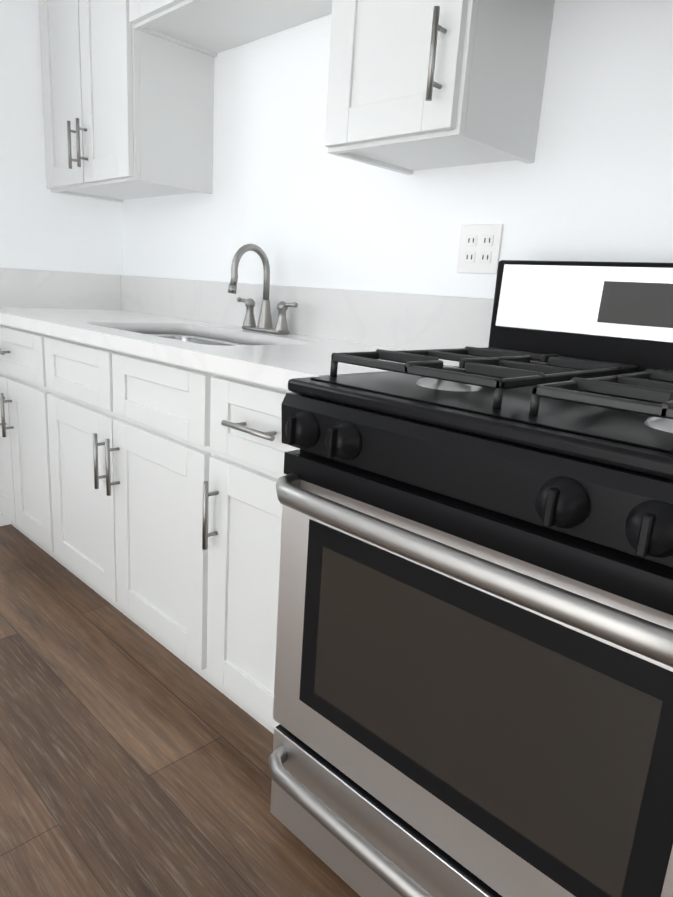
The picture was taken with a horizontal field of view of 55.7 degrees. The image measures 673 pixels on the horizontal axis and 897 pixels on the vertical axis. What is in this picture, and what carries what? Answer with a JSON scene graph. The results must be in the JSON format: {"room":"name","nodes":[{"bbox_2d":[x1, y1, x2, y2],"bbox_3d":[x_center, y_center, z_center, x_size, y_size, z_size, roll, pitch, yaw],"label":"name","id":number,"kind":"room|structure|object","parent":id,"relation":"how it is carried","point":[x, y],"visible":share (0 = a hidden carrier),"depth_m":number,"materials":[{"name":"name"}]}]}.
{"room":"kitchen","nodes":[
{"label":"kitchen","id":0,"kind":"room"},
{"bbox_2d":[0,0,122,525],"bbox_3d":[-1.909,-0.768,1.953,0.140,2.430,2.600,17,19,42],"label":"wall","id":1,"kind":"structure","parent":0,"point":[43,226],"depth_m":2.50,"materials":[{"name":"white paint"}]},
{"bbox_2d":[0,524,360,896],"bbox_3d":[0.263,1.109,0.123,6.480,0.050,2.880,17,19,42],"label":"floor","id":2,"kind":"structure","parent":0,"point":[134,757],"depth_m":1.42,"materials":[{"name":"brown wood"}]},
{"bbox_2d":[0,324,80,579],"bbox_3d":[-0.986,-0.052,2.539,0.684,0.876,0.665,17,19,42],"label":"base cabinet","id":3,"kind":"object","parent":2,"relation":"on","point":[25,495],"visible":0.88,"depth_m":2.23,"materials":[{"name":"white paint"}]},
{"bbox_2d":[44,335,233,701],"bbox_3d":[-0.422,0.117,2.005,0.905,0.876,0.665,17,19,42],"label":"base cabinet","id":4,"kind":"object","parent":2,"relation":"on","point":[131,452],"visible":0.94,"depth_m":1.71,"materials":[{"name":"white paint"}]},
{"bbox_2d":[0,268,493,389],"bbox_3d":[-0.494,-0.433,1.989,1.957,0.188,0.646,17,19,42],"label":"countertop","id":5,"kind":"structure","parent":4,"relation":"on","point":[125,314],"depth_m":1.93,"materials":[{"name":"white stone"}]},
{"bbox_2d":[148,334,247,345],"bbox_3d":[-0.426,-0.214,1.919,0.755,0.190,0.420,17,19,42],"label":"sink","id":6,"kind":"object","parent":5,"relation":"in","point":[197,339],"visible":0.02,"depth_m":2.20,"materials":[{"name":"silver metal"}]},
{"bbox_2d":[228,244,297,333],"bbox_3d":[-0.268,-0.504,2.005,0.301,0.268,0.174,17,19,42],"label":"faucet","id":7,"kind":"object","parent":5,"relation":"on","point":[265,324],"visible":1,"depth_m":2.02,"materials":[{"name":"silver metal"}]},
{"bbox_2d":[202,373,299,733],"bbox_3d":[0.030,0.253,1.577,0.369,0.876,0.665,17,19,42],"label":"base cabinet","id":8,"kind":"object","parent":2,"relation":"on","point":[241,541],"visible":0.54,"depth_m":1.39,"materials":[{"name":"white paint"}]},
{"bbox_2d":[268,260,672,896],"bbox_3d":[0.384,0.252,1.107,0.754,1.150,0.770,17,19,42],"label":"range","id":9,"kind":"object","parent":2,"relation":"on","point":[474,672],"visible":1,"depth_m":0.89,"materials":[{"name":"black metal"}]},
{"bbox_2d":[122,0,672,298],"bbox_3d":[1.302,-0.269,0.783,6.480,2.430,0.140,17,19,42],"label":"wall","id":10,"kind":"structure","parent":0,"point":[294,201],"depth_m":1.72,"materials":[{"name":"white paint"}]},
{"bbox_2d":[39,0,213,201],"bbox_3d":[-0.788,-1.486,2.293,0.684,1.052,0.360,17,19,42],"label":"upper cabinet","id":11,"kind":"object","parent":10,"relation":"attached to","point":[128,109],"visible":1,"depth_m":2.19,"materials":[{"name":"white paint"}]},
{"bbox_2d":[129,0,331,57],"bbox_3d":[-0.210,-1.531,1.706,0.905,0.609,0.360,17,19,42],"label":"upper cabinet","id":12,"kind":"object","parent":10,"relation":"attached to","point":[212,28],"visible":1,"depth_m":1.91,"materials":[{"name":"white paint"}]},
{"bbox_2d":[325,0,554,174],"bbox_3d":[0.228,-1.180,1.331,0.370,1.052,0.360,17,19,42],"label":"upper cabinet","id":13,"kind":"object","parent":10,"relation":"attached to","point":[420,84],"visible":1,"depth_m":1.33,"materials":[{"name":"white paint"}]},
{"bbox_2d":[457,224,502,273],"bbox_3d":[0.354,-0.496,1.583,0.117,0.117,0.008,17,19,42],"label":"electrical outlet plate","id":14,"kind":"object","parent":10,"relation":"attached to","point":[479,248],"visible":0.98,"depth_m":1.58,"materials":[{"name":"white plastic"}]}
]}

